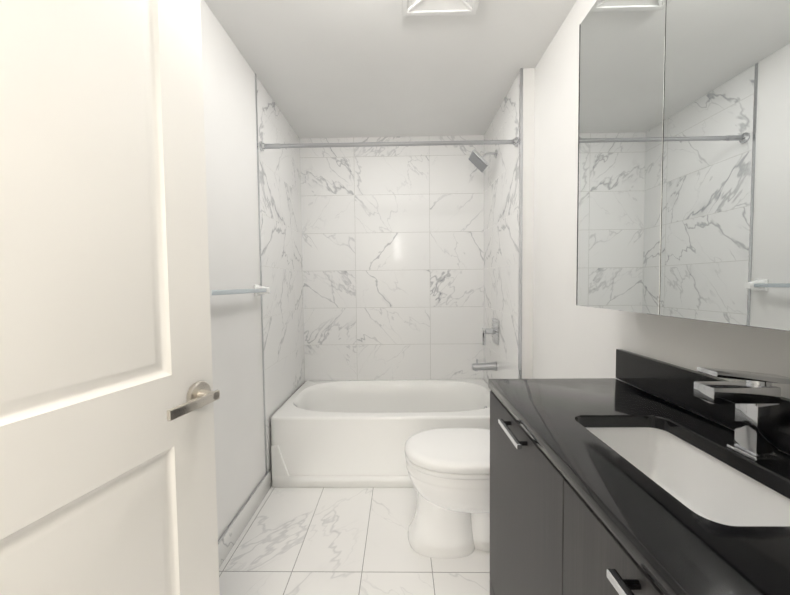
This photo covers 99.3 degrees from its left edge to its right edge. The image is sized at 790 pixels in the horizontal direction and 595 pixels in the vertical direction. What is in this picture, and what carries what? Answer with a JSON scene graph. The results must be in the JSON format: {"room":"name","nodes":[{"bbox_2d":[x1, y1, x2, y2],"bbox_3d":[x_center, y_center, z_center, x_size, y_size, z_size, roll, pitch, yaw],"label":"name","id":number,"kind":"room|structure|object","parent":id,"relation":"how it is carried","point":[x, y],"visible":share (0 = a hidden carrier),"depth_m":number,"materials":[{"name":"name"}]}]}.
{"room":"bathroom","nodes":[
{"label":"bathroom","id":0,"kind":"room"},
{"bbox_2d":[200,0,264,538],"bbox_3d":[-0.837,-0.012,0.934,0.100,2.398,1.995,-1,2,1],"label":"wall","id":1,"kind":"structure","parent":0,"point":[231,172],"depth_m":1.61,"materials":[{"name":"paint"}]},
{"bbox_2d":[210,285,270,296],"bbox_3d":[-0.736,-0.028,1.567,0.079,0.064,0.659,-1,2,1],"label":"towel rail","id":2,"kind":"object","parent":1,"relation":"attached to","point":[257,290],"visible":0.58,"depth_m":1.61,"materials":[{"name":"metal"}]},
{"bbox_2d":[218,469,270,567],"bbox_3d":[-0.753,1.125,1.063,0.042,0.114,1.913,-1,2,1],"label":"baseboard","id":3,"kind":"structure","parent":1,"relation":"attached to","point":[232,534],"depth_m":1.66,"materials":[{"name":"stone"}]},
{"bbox_2d":[255,73,266,473],"bbox_3d":[-0.768,-0.053,1.929,0.004,2.398,0.014,-1,2,1],"label":"trim","id":4,"kind":"structure","parent":1,"relation":"attached to","point":[260,272],"depth_m":1.92,"materials":[{"name":"silver metal"}]},
{"bbox_2d":[257,77,304,483],"bbox_3d":[-0.813,-0.070,2.346,0.100,2.398,0.833,-1,2,1],"label":"wall tiles","id":5,"kind":"structure","parent":1,"relation":"attached to","point":[281,252],"depth_m":2.24,"materials":[{"name":"stone"}]},
{"bbox_2d":[219,484,489,594],"bbox_3d":[-0.011,1.224,0.561,2.800,0.060,4.678,-1,2,1],"label":"floor","id":6,"kind":"structure","parent":0,"point":[322,541],"depth_m":1.52,"materials":[{"name":"tile"}]},
{"bbox_2d":[271,379,490,487],"bbox_3d":[-0.010,0.907,2.390,1.469,0.425,0.793,-1,2,1],"label":"bathtub","id":7,"kind":"object","parent":6,"relation":"on","point":[341,433],"visible":0.62,"depth_m":2.01,"materials":[{"name":"ceramic"}]},
{"bbox_2d":[405,428,489,558],"bbox_3d":[0.415,0.798,1.599,0.738,0.698,0.406,-1,2,1],"label":"toilet","id":8,"kind":"object","parent":6,"relation":"on","point":[448,469],"visible":0.56,"depth_m":1.51,"materials":[{"name":"ceramic"}]},
{"bbox_2d":[488,349,789,594],"bbox_3d":[0.528,0.661,0.618,0.477,1.049,1.099,-1,2,1],"label":"bathroom vanity","id":9,"kind":"object","parent":6,"relation":"on","point":[606,486],"visible":1,"depth_m":0.65,"materials":[{"name":"black stone"}]},
{"bbox_2d":[204,0,576,137],"bbox_3d":[-0.037,-1.232,0.462,2.800,0.060,4.678,-1,2,1],"label":"ceiling","id":10,"kind":"structure","parent":0,"point":[347,68],"depth_m":1.76,"materials":[{"name":"paint"}]},
{"bbox_2d":[402,0,478,15],"bbox_3d":[0.187,-1.228,1.300,0.320,0.020,0.320,-1,2,1],"label":"ceiling vent","id":11,"kind":"object","parent":10,"relation":"in","point":[434,7],"visible":1,"depth_m":1.42,"materials":[{"name":"white plastic"}]},
{"bbox_2d":[300,135,483,381],"bbox_3d":[0.022,-0.097,2.798,1.755,2.398,0.100,-1,2,1],"label":"wall","id":12,"kind":"structure","parent":0,"point":[393,258],"depth_m":2.74,"materials":[{"name":"stone"}]},
{"bbox_2d":[484,68,534,383],"bbox_3d":[0.804,-0.086,2.318,0.175,2.398,0.833,-1,2,1],"label":"wall","id":13,"kind":"structure","parent":0,"point":[501,238],"depth_m":2.08,"materials":[{"name":"stone"}]},
{"bbox_2d":[259,137,518,150],"bbox_3d":[-0.038,-0.883,1.933,1.478,0.054,0.054,-1,2,1],"label":"rail","id":14,"kind":"object","parent":13,"relation":"attached to","point":[264,146],"visible":0.98,"depth_m":1.93,"materials":[{"name":"grey metal"}]},
{"bbox_2d":[468,149,496,172],"bbox_3d":[0.617,-0.960,2.345,0.183,0.137,0.150,-1,2,1],"label":"shower head","id":15,"kind":"object","parent":13,"relation":"attached to","point":[478,161],"visible":0.98,"depth_m":2.33},
{"bbox_2d":[472,359,496,370],"bbox_3d":[0.638,0.484,2.403,0.170,0.082,0.062,-1,2,1],"label":"tub spout","id":16,"kind":"object","parent":13,"relation":"attached to","point":[476,366],"visible":1,"depth_m":2.38,"materials":[{"name":"grey metal"}]},
{"bbox_2d":[482,318,498,344],"bbox_3d":[0.671,0.246,2.393,0.098,0.188,0.144,-1,2,1],"label":"shower valve","id":17,"kind":"object","parent":13,"relation":"attached to","point":[494,330],"visible":1,"depth_m":2.38,"materials":[{"name":"silver metal"}]},
{"bbox_2d":[518,68,522,378],"bbox_3d":[0.712,-0.068,1.908,0.014,2.398,0.016,-1,2,1],"label":"trim","id":18,"kind":"structure","parent":13,"relation":"attached to","point":[520,221],"depth_m":1.89,"materials":[{"name":"silver metal"}]},
{"bbox_2d":[533,0,789,454],"bbox_3d":[0.817,-0.029,0.905,0.100,2.398,1.995,-1,2,1],"label":"wall","id":19,"kind":"structure","parent":0,"point":[571,339],"depth_m":1.46,"materials":[{"name":"paint"}]},
{"bbox_2d":[576,0,789,330],"bbox_3d":[0.668,-0.400,0.555,0.173,0.893,1.060,-1,2,1],"label":"upper cabinet","id":20,"kind":"object","parent":19,"relation":"attached to","point":[683,203],"visible":1,"depth_m":0.68,"materials":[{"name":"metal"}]},
{"bbox_3d":[-0.280,-1.004,-0.052,0.843,0.348,0.125,-1,2,1],"label":"wall","id":21,"kind":"structure","parent":0,"visible":0},
{"bbox_2d":[0,0,219,594],"bbox_3d":[-0.560,0.182,0.472,0.254,2.025,0.809,-1,2,1],"label":"door","id":22,"kind":"structure","parent":21,"relation":"in","point":[109,396],"depth_m":0.62,"materials":[{"name":"paint"}]}
]}

